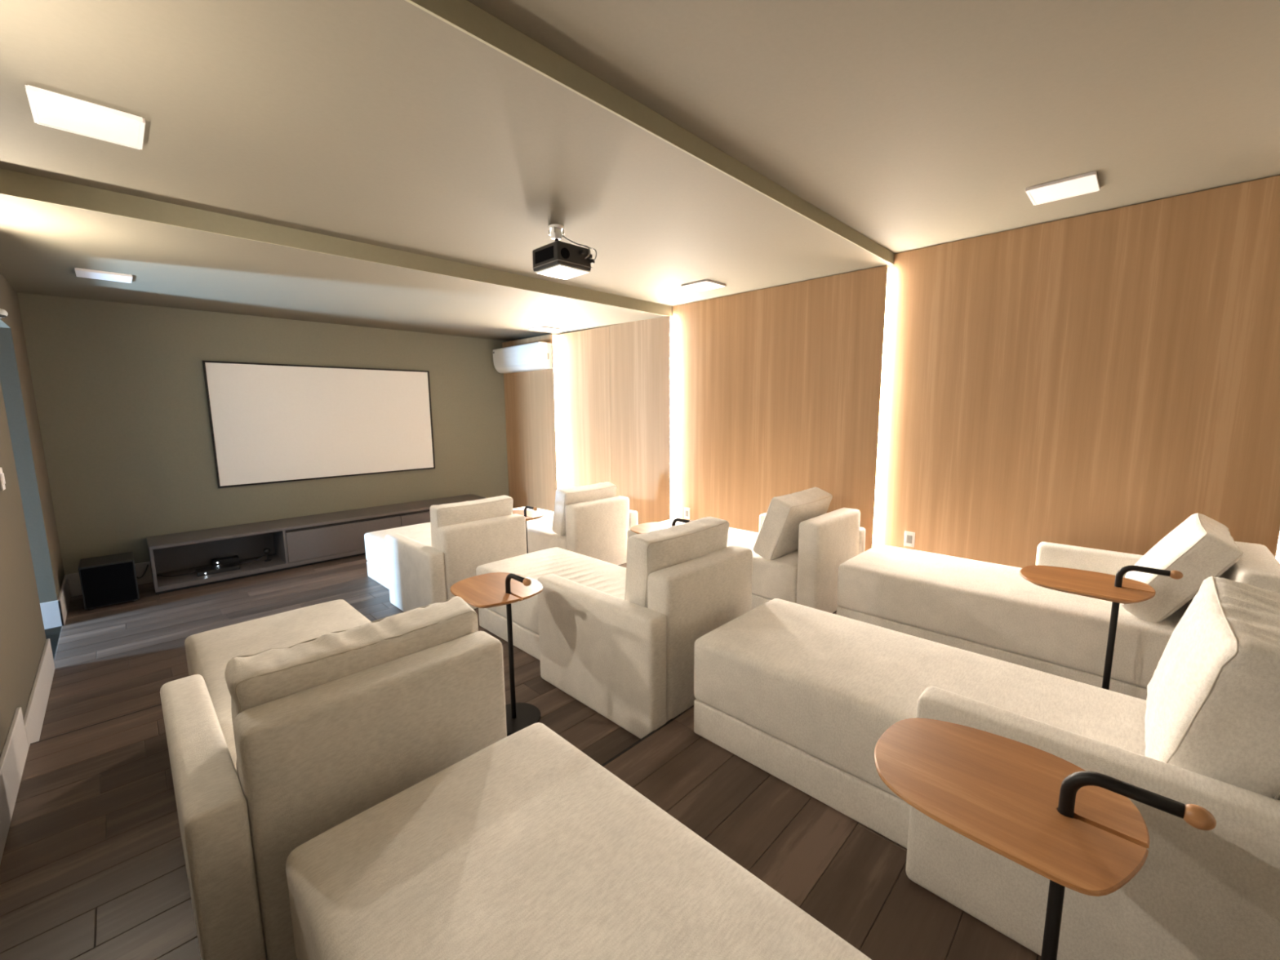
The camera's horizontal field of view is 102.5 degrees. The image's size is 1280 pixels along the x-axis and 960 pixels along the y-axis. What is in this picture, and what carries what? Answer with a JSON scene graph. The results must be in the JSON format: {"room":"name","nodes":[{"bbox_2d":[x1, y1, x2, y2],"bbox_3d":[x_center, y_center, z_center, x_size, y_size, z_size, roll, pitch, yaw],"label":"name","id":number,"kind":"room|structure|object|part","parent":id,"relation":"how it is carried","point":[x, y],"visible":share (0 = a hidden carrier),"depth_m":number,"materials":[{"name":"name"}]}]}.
{"room":"home theater","nodes":[
{"label":"home theater","id":0,"kind":"room"},
{"bbox_2d":[0,273,64,756],"bbox_3d":[-2.325,0.198,1.531,9.012,3.200,0.220,7,11,44],"label":"wall","id":1,"kind":"structure","parent":0,"point":[32,572],"depth_m":3.56,"materials":[{"name":"brown paint"}]},
{"bbox_2d":[0,467,5,490],"bbox_3d":[-3.454,-0.006,2.784,0.074,0.120,0.012,7,11,44],"label":"light switch","id":2,"kind":"object","parent":1,"relation":"attached to","point":[2,482],"visible":1,"depth_m":2.77,"materials":[{"name":"white plastic"}]},
{"bbox_2d":[0,308,8,318],"bbox_3d":[-4.244,-1.108,3.414,0.064,0.064,0.056,7,11,44],"label":"sensor","id":3,"kind":"object","parent":1,"relation":"attached to","point":[2,312],"visible":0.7,"depth_m":3.41,"materials":[{"name":"white plastic"}]},
{"bbox_2d":[0,638,54,863],"bbox_3d":[-2.644,1.260,2.171,3.555,0.325,0.016,7,11,44],"label":"baseboard","id":4,"kind":"structure","parent":1,"relation":"attached to","point":[13,757],"depth_m":2.32,"materials":[{"name":"paint"}]},
{"bbox_2d":[40,600,64,629],"bbox_3d":[-4.706,1.075,4.044,0.016,0.215,0.216,7,11,44],"label":"baseboard","id":5,"kind":"structure","parent":1,"relation":"attached to","point":[51,614],"depth_m":4.07,"materials":[{"name":"paint"}]},
{"bbox_2d":[57,574,71,626],"bbox_3d":[-4.969,1.023,4.438,0.948,0.215,0.016,7,11,44],"label":"baseboard","id":6,"kind":"structure","parent":1,"relation":"attached to","point":[64,596],"depth_m":4.37,"materials":[{"name":"paint"}]},
{"bbox_2d":[39,554,404,740],"bbox_3d":[-2.499,1.117,5.289,3.312,0.250,4.656,7,11,44],"label":"floor","id":7,"kind":"structure","parent":0,"point":[115,660],"depth_m":4.11,"materials":[{"name":"brown wood"}]},
{"bbox_2d":[78,551,139,609],"bbox_3d":[-4.792,0.906,4.647,0.406,0.385,0.340,7,11,44],"label":"subwoofer","id":8,"kind":"object","parent":7,"relation":"on","point":[108,580],"visible":1,"depth_m":4.51,"materials":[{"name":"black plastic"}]},
{"bbox_2d":[146,493,485,594],"bbox_3d":[-3.502,0.642,6.174,0.561,0.465,3.460,7,11,44],"label":"tv console","id":9,"kind":"object","parent":7,"relation":"on","point":[304,540],"visible":0.64,"depth_m":5.61,"materials":[{"name":"grey wood"}]},
{"bbox_3d":[-4.706,0.822,4.961,0.558,0.405,0.022,7,11,44],"label":"panel","id":10,"kind":"part","parent":9,"relation":"part of","materials":[{"name":"beige paint"}]},
{"bbox_2d":[156,572,195,576],"bbox_3d":[-4.606,0.940,5.114,0.299,0.033,0.019,-4,9,-26],"label":"cable","id":11,"kind":"object","parent":9,"relation":"on","point":[192,572],"visible":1,"depth_m":5.11,"materials":[{"name":"black plastic"}]},
{"bbox_3d":[-3.697,0.596,6.361,0.015,0.360,3.416,7,11,44],"label":"panel","id":12,"kind":"part","parent":9,"relation":"part of","materials":[{"name":"grey wood"}]},
{"bbox_2d":[195,561,239,576],"bbox_3d":[-4.321,0.913,5.263,0.184,0.042,0.340,7,11,44],"label":"media box","id":13,"kind":"object","parent":9,"relation":"in","point":[233,566],"visible":1,"depth_m":5.22,"materials":[{"name":"black plastic"}]},
{"bbox_2d":[211,555,239,565],"bbox_3d":[-4.409,0.868,5.471,0.122,0.075,0.220,7,11,44],"label":"router","id":14,"kind":"object","parent":9,"relation":"on","point":[230,559],"visible":0.83,"depth_m":5.44,"materials":[{"name":"black plastic"}]},
{"bbox_2d":[239,555,262,564],"bbox_3d":[-4.156,0.862,5.487,0.026,0.051,0.210,6,10,40],"label":"cable","id":15,"kind":"object","parent":9,"relation":"on","point":[261,556],"visible":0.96,"depth_m":5.48,"materials":[{"name":"black plastic"}]},
{"bbox_3d":[-3.501,0.821,6.200,0.558,0.045,3.416,7,11,44],"label":"panel","id":16,"kind":"part","parent":9,"relation":"part of","materials":[{"name":"beige paint"}]},
{"bbox_2d":[263,547,271,561],"bbox_3d":[-4.065,0.813,5.604,0.064,0.142,0.064,7,11,44],"label":"webcam","id":17,"kind":"object","parent":9,"relation":"on","point":[266,551],"visible":1,"depth_m":5.59,"materials":[{"name":"black plastic"}]},
{"bbox_3d":[-3.365,0.667,5.928,0.019,0.324,1.187,7,11,44],"label":"drawer","id":18,"kind":"part","parent":9,"relation":"part of","materials":[{"name":"beige paint"}]},
{"bbox_3d":[-2.531,0.542,6.771,0.019,0.324,1.187,7,11,44],"label":"drawer","id":19,"kind":"part","parent":9,"relation":"part of","materials":[{"name":"beige paint"}]},
{"bbox_2d":[364,513,526,611],"bbox_3d":[-1.932,0.653,4.802,1.869,0.790,0.855,7,11,44],"label":"chaise lounge","id":20,"kind":"object","parent":7,"relation":"on","point":[403,560],"visible":0.7,"depth_m":4.16,"materials":[{"name":"fabric"}]},
{"bbox_2d":[364,522,431,572],"bbox_3d":[-1.943,0.717,4.907,1.720,0.305,0.735,7,11,44],"label":"seat cushion","id":21,"kind":"object","parent":20,"relation":"on","point":[375,541],"depth_m":5.09,"materials":[{"name":"fabric"}]},
{"bbox_3d":[-1.848,0.816,4.222,0.914,0.625,0.120,7,11,44],"label":"armrest","id":22,"kind":"part","parent":20,"relation":"part of","materials":[{"name":"fabric"}]},
{"bbox_2d":[429,495,513,549],"bbox_3d":[-1.395,0.404,4.319,0.692,0.475,0.222,-8,11,-42],"label":"cushion","id":23,"kind":"object","parent":20,"relation":"on","point":[445,514],"visible":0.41,"depth_m":4.17,"materials":[{"name":"fabric"}]},
{"bbox_3d":[-1.278,0.724,4.249,0.155,0.790,0.735,7,11,44],"label":"backrest","id":24,"kind":"part","parent":20,"relation":"part of","materials":[{"name":"fabric"}]},
{"bbox_2d":[512,506,543,553],"bbox_3d":[-1.147,0.619,4.996,0.551,0.792,0.406,7,11,44],"label":"side table","id":25,"kind":"object","parent":7,"relation":"on","point":[529,515],"visible":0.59,"depth_m":4.92,"materials":[{"name":"brown wood"}]},
{"bbox_2d":[512,495,637,564],"bbox_3d":[-0.977,0.511,5.766,1.869,0.790,0.855,7,11,44],"label":"chaise lounge","id":26,"kind":"object","parent":7,"relation":"on","point":[597,529],"visible":0.49,"depth_m":5.09,"materials":[{"name":"fabric"}]},
{"bbox_2d":[512,506,566,553],"bbox_3d":[-1.071,0.581,5.785,1.720,0.318,0.735,7,11,44],"label":"seat cushion","id":27,"kind":"object","parent":26,"relation":"on","point":[540,535],"depth_m":5.29,"materials":[{"name":"fabric"}]},
{"bbox_2d":[551,481,617,536],"bbox_3d":[-0.557,0.282,5.231,0.260,0.467,0.688,7,11,44],"label":"cushion","id":28,"kind":"object","parent":26,"relation":"on","point":[568,495],"visible":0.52,"depth_m":5.03,"materials":[{"name":"fabric"}]},
{"bbox_3d":[-0.407,0.594,5.129,0.155,0.790,0.735,7,11,44],"label":"backrest","id":29,"kind":"part","parent":26,"relation":"part of","materials":[{"name":"fabric"}]},
{"bbox_3d":[-0.378,0.597,5.706,0.914,0.625,0.120,7,11,44],"label":"armrest","id":30,"kind":"part","parent":26,"relation":"part of","materials":[{"name":"fabric"}]},
{"bbox_2d":[17,292,509,574],"bbox_3d":[-3.731,-0.457,6.348,0.200,3.200,5.156,7,11,44],"label":"wall","id":31,"kind":"structure","parent":0,"point":[119,388],"depth_m":5.22,"materials":[{"name":"paint"}]},
{"bbox_2d":[66,561,152,596],"bbox_3d":[-5.100,0.951,4.965,0.016,0.215,0.560,7,11,44],"label":"baseboard","id":32,"kind":"structure","parent":31,"relation":"attached to","point":[73,579],"depth_m":5.08,"materials":[{"name":"paint"}]},
{"bbox_2d":[136,564,148,578],"bbox_3d":[-4.876,0.903,5.029,0.016,0.100,0.223,-3,8,-15],"label":"cable","id":33,"kind":"object","parent":31,"relation":"attached to","point":[142,575],"visible":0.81,"depth_m":5.06,"materials":[{"name":"black plastic"}]},
{"bbox_2d":[202,360,435,488],"bbox_3d":[-3.674,-0.694,6.208,0.028,1.327,2.350,7,11,44],"label":"projection screen","id":34,"kind":"object","parent":31,"relation":"attached to","point":[270,423],"visible":1,"depth_m":6.04,"materials":[{"name":"fabric"}]},
{"bbox_2d":[0,563,640,959],"bbox_3d":[-0.519,1.253,3.377,2.195,0.250,4.696,7,11,44],"label":"floor","id":35,"kind":"structure","parent":0,"point":[93,867],"depth_m":1.91,"materials":[{"name":"brown wood"}]},
{"bbox_2d":[30,562,626,744],"bbox_3d":[-1.308,1.080,4.133,0.012,0.100,4.696,7,11,44],"label":"trim","id":36,"kind":"structure","parent":35,"relation":"on","point":[626,562],"depth_m":2.64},
{"bbox_2d":[160,599,506,959],"bbox_3d":[-1.426,0.902,2.175,1.869,0.790,0.855,7,11,44],"label":"chaise lounge","id":37,"kind":"object","parent":35,"relation":"on","point":[310,761],"visible":0.73,"depth_m":1.44,"materials":[{"name":"fabric"}]},
{"bbox_3d":[-1.342,1.065,1.596,0.914,0.625,0.120,7,11,44],"label":"armrest","id":38,"kind":"part","parent":37,"relation":"part of","materials":[{"name":"fabric"}]},
{"bbox_2d":[184,599,371,772],"bbox_3d":[-1.437,0.966,2.280,1.720,0.305,0.735,7,11,44],"label":"seat cushion","id":39,"kind":"object","parent":37,"relation":"on","point":[208,653],"depth_m":2.54,"materials":[{"name":"fabric"}]},
{"bbox_2d":[224,595,478,781],"bbox_3d":[-0.894,0.683,1.701,0.243,0.414,0.722,6,10,41],"label":"cushion","id":40,"kind":"object","parent":37,"relation":"on","point":[271,674],"visible":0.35,"depth_m":1.57,"materials":[{"name":"fabric"}]},
{"bbox_2d":[450,572,542,735],"bbox_3d":[-0.707,0.830,2.646,0.551,0.792,0.406,7,11,44],"label":"side table","id":41,"kind":"object","parent":35,"relation":"on","point":[492,589],"visible":0.91,"depth_m":2.59,"materials":[{"name":"brown wood"}]},
{"bbox_3d":[-0.531,0.480,2.415,0.044,0.038,0.038,7,11,44],"label":"knob","id":42,"kind":"part","parent":41,"relation":"part of","materials":[{"name":"brown wood"}]},
{"bbox_2d":[475,545,752,738],"bbox_3d":[-0.314,0.736,3.296,1.873,0.790,0.855,7,11,44],"label":"chaise lounge","id":43,"kind":"object","parent":35,"relation":"on","point":[629,663],"visible":0.87,"depth_m":2.64,"materials":[{"name":"fabric"}]},
{"bbox_2d":[475,546,626,634],"bbox_3d":[-0.326,0.794,3.401,1.720,0.318,0.735,7,11,44],"label":"seat cushion","id":44,"kind":"object","parent":43,"relation":"on","point":[608,578],"depth_m":3.55,"materials":[{"name":"fabric"}]},
{"bbox_3d":[-0.231,0.899,2.717,0.914,0.625,0.120,7,11,44],"label":"armrest","id":45,"kind":"part","parent":43,"relation":"part of","materials":[{"name":"fabric"}]},
{"bbox_2d":[624,516,728,608],"bbox_3d":[0.212,0.486,2.807,0.237,0.481,0.695,7,11,41],"label":"cushion","id":46,"kind":"object","parent":43,"relation":"on","point":[647,553],"visible":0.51,"depth_m":2.60,"materials":[{"name":"fabric"}]},
{"bbox_3d":[0.339,0.807,2.745,0.155,0.790,0.735,7,11,44],"label":"backrest","id":47,"kind":"part","parent":43,"relation":"part of","materials":[{"name":"fabric"}]},
{"bbox_2d":[630,518,693,533],"bbox_3d":[0.193,0.652,3.872,0.551,0.792,0.406,7,11,44],"label":"side table","id":48,"kind":"object","parent":35,"relation":"on","point":[648,526],"visible":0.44,"depth_m":3.90,"materials":[{"name":"brown wood"}]},
{"bbox_2d":[627,507,865,613],"bbox_3d":[0.838,0.564,4.462,1.869,0.790,0.855,7,11,44],"label":"chaise lounge","id":49,"kind":"object","parent":35,"relation":"on","point":[806,575],"visible":0.45,"depth_m":3.70,"materials":[{"name":"fabric"}]},
{"bbox_2d":[627,518,798,603],"bbox_3d":[0.744,0.641,4.482,1.720,0.305,0.735,7,11,44],"label":"seat cushion","id":50,"kind":"object","parent":49,"relation":"on","point":[777,578],"depth_m":3.80,"materials":[{"name":"fabric"}]},
{"bbox_2d":[753,487,832,559],"bbox_3d":[1.196,0.330,3.995,0.699,0.486,0.321,-8,11,-44],"label":"cushion","id":51,"kind":"object","parent":49,"relation":"on","point":[778,535],"visible":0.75,"depth_m":3.78,"materials":[{"name":"fabric"}]},
{"bbox_3d":[1.437,0.650,4.401,0.914,0.625,0.120,7,11,44],"label":"armrest","id":52,"kind":"part","parent":49,"relation":"part of","materials":[{"name":"fabric"}]},
{"bbox_3d":[1.408,0.647,3.825,0.155,0.790,0.735,7,11,44],"label":"backrest","id":53,"kind":"part","parent":49,"relation":"part of","materials":[{"name":"fabric"}]},
{"bbox_2d":[0,194,672,341],"bbox_3d":[-2.573,-1.873,4.992,3.482,0.445,5.156,7,11,44],"label":"ceiling","id":54,"kind":"structure","parent":0,"point":[42,244],"depth_m":3.99,"materials":[{"name":"paint"}]},
{"bbox_2d":[74,267,132,283],"bbox_3d":[-3.917,-1.493,3.758,0.286,0.016,0.286,9,12,44],"label":"ceiling light","id":55,"kind":"object","parent":54,"relation":"attached to","point":[81,273],"visible":1,"depth_m":3.73,"materials":[{"name":"white plastic"}]},
{"bbox_2d":[528,325,560,331],"bbox_3d":[-1.186,-1.885,6.416,0.286,0.016,0.286,9,12,44],"label":"ceiling light","id":56,"kind":"object","parent":54,"relation":"attached to","point":[541,328],"visible":1,"depth_m":6.39,"materials":[{"name":"white plastic"}]},
{"bbox_2d":[0,0,891,306],"bbox_3d":[-0.535,-1.670,3.004,2.225,0.337,5.156,7,11,44],"label":"ceiling","id":57,"kind":"structure","parent":0,"point":[384,123],"depth_m":2.11,"materials":[{"name":"paint"}]},
{"bbox_2d":[25,84,145,149],"bbox_3d":[-2.028,-1.324,1.894,0.286,0.016,0.286,7,11,44],"label":"ceiling light","id":58,"kind":"object","parent":57,"relation":"attached to","point":[49,108],"visible":1,"depth_m":1.87,"materials":[{"name":"white plastic"}]},
{"bbox_2d":[0,168,671,315],"bbox_3d":[-1.328,-1.548,3.800,0.010,0.108,4.746,7,11,44],"label":"ceiling beam","id":59,"kind":"structure","parent":57,"relation":"attached to","point":[13,184],"depth_m":2.97,"materials":[{"name":"paint"}]},
{"bbox_2d":[548,223,564,240],"bbox_3d":[-0.498,-1.447,3.068,0.100,0.122,0.100,7,11,44],"label":"mount","id":60,"kind":"object","parent":57,"relation":"attached to","point":[556,229],"visible":0.76,"depth_m":3.05,"materials":[{"name":"white plastic"}]},
{"bbox_3d":[-0.499,-1.500,3.060,0.090,0.016,0.090,7,11,44],"label":"ceiling plate","id":61,"kind":"part","parent":60,"relation":"part of","materials":[{"name":"white plastic"}]},
{"bbox_2d":[531,233,596,279],"bbox_3d":[-0.463,-1.381,3.086,0.330,0.258,0.256,7,11,44],"label":"projector","id":62,"kind":"object","parent":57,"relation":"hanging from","point":[557,259],"visible":0.94,"depth_m":3.03,"materials":[{"name":"black plastic"}]},
{"bbox_2d":[534,245,553,263],"bbox_3d":[-0.562,-1.320,3.014,0.185,0.067,0.004,7,11,44],"label":"vent","id":63,"kind":"object","parent":62,"relation":"attached to","point":[544,254],"depth_m":3.01,"materials":[{"name":"plastic"}]},
{"bbox_2d":[680,279,725,291],"bbox_3d":[0.561,-1.714,4.534,0.286,0.016,0.286,7,11,44],"label":"ceiling light","id":64,"kind":"object","parent":57,"relation":"attached to","point":[706,284],"visible":1,"depth_m":4.51,"materials":[{"name":"white plastic"}]},
{"bbox_2d":[603,612,1040,959],"bbox_3d":[1.465,1.412,1.478,3.305,0.250,4.756,7,11,44],"label":"floor","id":65,"kind":"structure","parent":0,"point":[849,877],"depth_m":1.75,"materials":[{"name":"brown wood"}]},
{"bbox_2d":[285,722,871,959],"bbox_3d":[0.030,0.993,0.799,1.869,0.790,0.855,7,11,44],"label":"chaise lounge","id":66,"kind":"object","parent":65,"relation":"on","point":[525,846],"visible":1,"depth_m":1.13,"materials":[{"name":"fabric"}]},
{"bbox_2d":[600,610,836,766],"bbox_3d":[0.280,1.190,2.619,0.012,0.100,4.756,7,11,44],"label":"trim","id":67,"kind":"structure","parent":65,"relation":"on","point":[692,706],"depth_m":2.34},
{"bbox_2d":[693,598,1279,959],"bbox_3d":[1.115,0.832,1.895,1.869,0.790,0.855,7,11,44],"label":"chaise lounge","id":68,"kind":"object","parent":65,"relation":"on","point":[805,695],"visible":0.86,"depth_m":1.61,"materials":[{"name":"fabric"}]},
{"bbox_2d":[693,598,1146,799],"bbox_3d":[1.105,0.896,1.999,1.720,0.305,0.735,7,11,44],"label":"seat cushion","id":69,"kind":"object","parent":68,"relation":"on","point":[823,687],"depth_m":1.99,"materials":[{"name":"fabric"}]},
{"bbox_3d":[1.200,0.995,1.315,0.914,0.625,0.120,7,11,44],"label":"armrest","id":70,"kind":"part","parent":68,"relation":"part of","materials":[{"name":"fabric"}]},
{"bbox_2d":[1144,576,1279,800],"bbox_3d":[1.635,0.581,1.436,0.705,0.496,0.291,-8,11,-44],"label":"cushion","id":71,"kind":"object","parent":68,"relation":"on","point":[1213,700],"visible":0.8,"depth_m":1.24,"materials":[{"name":"fabric"}]},
{"bbox_2d":[874,717,1216,959],"bbox_3d":[0.802,0.941,1.130,0.551,0.792,0.406,7,11,44],"label":"side table","id":72,"kind":"object","parent":65,"relation":"on","point":[1079,829],"visible":1,"depth_m":1.05,"materials":[{"name":"brown wood"}]},
{"bbox_3d":[0.977,0.590,0.900,0.044,0.038,0.038,7,11,44],"label":"knob","id":73,"kind":"part","parent":72,"relation":"part of","materials":[{"name":"brown wood"}]},
{"bbox_2d":[836,541,1279,700],"bbox_3d":[2.269,0.660,3.059,1.869,0.790,0.855,7,11,44],"label":"chaise lounge","id":74,"kind":"object","parent":65,"relation":"on","point":[984,608],"visible":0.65,"depth_m":2.84,"materials":[{"name":"fabric"}]},
{"bbox_3d":[2.868,0.746,2.999,0.914,0.625,0.120,7,11,44],"label":"armrest","id":75,"kind":"part","parent":74,"relation":"part of","materials":[{"name":"fabric"}]},
{"bbox_2d":[1120,512,1243,622],"bbox_3d":[2.707,0.435,2.596,0.363,0.480,0.660,7,11,44],"label":"cushion","id":76,"kind":"object","parent":74,"relation":"on","point":[1201,548],"visible":0.81,"depth_m":2.39,"materials":[{"name":"fabric"}]},
{"bbox_3d":[2.839,0.743,2.422,0.155,0.790,0.735,7,11,44],"label":"backrest","id":77,"kind":"part","parent":74,"relation":"part of","materials":[{"name":"fabric"}]},
{"bbox_2d":[1019,564,1183,689],"bbox_3d":[2.095,0.752,2.407,0.551,0.792,0.406,7,11,44],"label":"side table","id":78,"kind":"object","parent":65,"relation":"on","point":[1117,589],"visible":0.83,"depth_m":2.33,"materials":[{"name":"brown wood"}]},
{"bbox_3d":[2.270,0.402,2.177,0.044,0.038,0.038,7,11,44],"label":"knob","id":79,"kind":"part","parent":78,"relation":"part of","materials":[{"name":"brown wood"}]},
{"bbox_2d":[466,0,1279,253],"bbox_3d":[1.439,-1.462,1.079,3.305,0.255,5.156,7,11,44],"label":"ceiling","id":80,"kind":"structure","parent":0,"point":[911,124],"depth_m":1.91,"materials":[{"name":"paint"}]},
{"bbox_2d":[404,0,894,264],"bbox_3d":[0.274,-1.445,2.256,0.010,0.082,4.786,7,11,44],"label":"ceiling beam","id":81,"kind":"structure","parent":80,"relation":"attached to","point":[464,15],"depth_m":1.87,"materials":[{"name":"paint"}]},
{"bbox_2d":[1025,171,1099,205],"bbox_3d":[2.281,-1.568,2.774,0.286,0.016,0.286,7,11,44],"label":"ceiling light","id":82,"kind":"object","parent":80,"relation":"attached to","point":[1086,183],"visible":1,"depth_m":2.75,"materials":[{"name":"white plastic"}]},
{"bbox_2d":[502,175,1279,568],"bbox_3d":[1.209,-0.359,4.952,9.212,3.300,0.335,7,11,44],"label":"wall","id":83,"kind":"structure","parent":0,"point":[1109,380],"depth_m":3.65,"materials":[{"name":"brown wood"}]},
{"bbox_2d":[493,342,552,373],"bbox_3d":[-1.668,-1.704,7.211,1.161,0.343,0.220,7,11,44],"label":"air conditioner","id":84,"kind":"object","parent":83,"relation":"attached to","point":[536,356],"visible":1,"depth_m":7.01,"materials":[{"name":"white plastic"}]},
{"bbox_3d":[-1.735,-1.721,7.141,1.136,0.243,0.030,7,11,44],"label":"panel","id":85,"kind":"part","parent":84,"relation":"part of","materials":[{"name":"white plastic"}]},
{"bbox_3d":[-1.561,-0.679,7.499,1.259,2.685,0.125,7,11,44],"label":"panel","id":86,"kind":"part","parent":83,"relation":"part of","materials":[{"name":"brown wood"}]},
{"bbox_2d":[552,337,559,488],"bbox_3d":[-1.137,-0.598,7.029,0.010,2.645,0.032,7,11,44],"label":"led strip","id":87,"kind":"object","parent":83,"relation":"attached to","point":[553,338],"visible":0.64,"depth_m":6.98,"materials":[{"name":"white plastic"}]},
{"bbox_3d":[-0.705,-0.566,6.693,1.067,2.667,0.090,7,11,44],"label":"panel","id":88,"kind":"part","parent":83,"relation":"part of","materials":[{"name":"brown wood"}]},
{"bbox_3d":[0.017,-0.476,5.992,0.947,2.667,0.090,7,11,44],"label":"panel","id":89,"kind":"part","parent":83,"relation":"part of","materials":[{"name":"brown wood"}]},
{"bbox_2d":[669,316,672,519],"bbox_3d":[0.340,-0.473,5.633,0.010,2.535,0.032,7,11,44],"label":"led strip","id":90,"kind":"object","parent":83,"relation":"attached to","point":[670,318],"visible":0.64,"depth_m":5.60,"materials":[{"name":"white plastic"}]},
{"bbox_2d":[671,317,672,519],"bbox_3d":[0.348,-0.474,5.638,0.006,2.525,0.014,7,11,44],"label":"diffuser","id":91,"kind":"object","parent":90,"relation":"attached to","point":[671,317],"depth_m":5.61,"materials":[{"name":"white plastic"}]},
{"bbox_2d":[684,507,689,519],"bbox_3d":[0.513,0.366,5.603,0.074,0.120,0.010,7,11,44],"label":"wall outlet","id":92,"kind":"object","parent":83,"relation":"attached to","point":[686,511],"visible":1,"depth_m":5.60,"materials":[{"name":"white plastic"}]},
{"bbox_3d":[1.153,-0.436,4.897,2.167,2.649,0.055,7,11,44],"label":"panel","id":93,"kind":"part","parent":83,"relation":"part of","materials":[{"name":"brown wood"}]},
{"bbox_2d":[871,268,889,547],"bbox_3d":[1.923,-0.366,4.128,0.010,2.538,0.027,7,11,44],"label":"led strip","id":94,"kind":"object","parent":83,"relation":"attached to","point":[888,270],"visible":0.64,"depth_m":4.09,"materials":[{"name":"white plastic"}]},
{"bbox_2d":[904,531,915,547],"bbox_3d":[2.130,0.468,4.060,0.074,0.120,0.010,7,11,44],"label":"wall outlet","id":95,"kind":"object","parent":83,"relation":"attached to","point":[909,537],"visible":1,"depth_m":4.06,"materials":[{"name":"white plastic"}]},
{"bbox_2d":[906,534,912,543],"bbox_3d":[2.127,0.468,4.057,0.040,0.064,0.002,7,11,44],"label":"socket","id":96,"kind":"object","parent":95,"relation":"attached to","point":[908,537],"depth_m":4.06,"materials":[{"name":"grey plastic"}]},
{"bbox_3d":[2.689,-0.329,3.412,2.072,2.646,0.025,7,11,44],"label":"panel","id":97,"kind":"part","parent":83,"relation":"part of","materials":[{"name":"brown wood"}]},
{"bbox_2d":[1275,526,1279,559],"bbox_3d":[3.434,-0.227,2.690,0.010,2.630,0.022,7,11,44],"label":"led strip","id":98,"kind":"object","parent":83,"relation":"attached to","point":[1278,537],"visible":0.02,"depth_m":2.77,"materials":[{"name":"white plastic"}]},
{"bbox_2d":[1275,536,1279,559],"bbox_3d":[3.438,-0.228,2.691,0.006,2.620,0.014,7,11,44],"label":"diffuser","id":99,"kind":"object","parent":98,"relation":"attached to","point":[1278,538],"depth_m":2.77,"materials":[{"name":"white plastic"}]}
]}

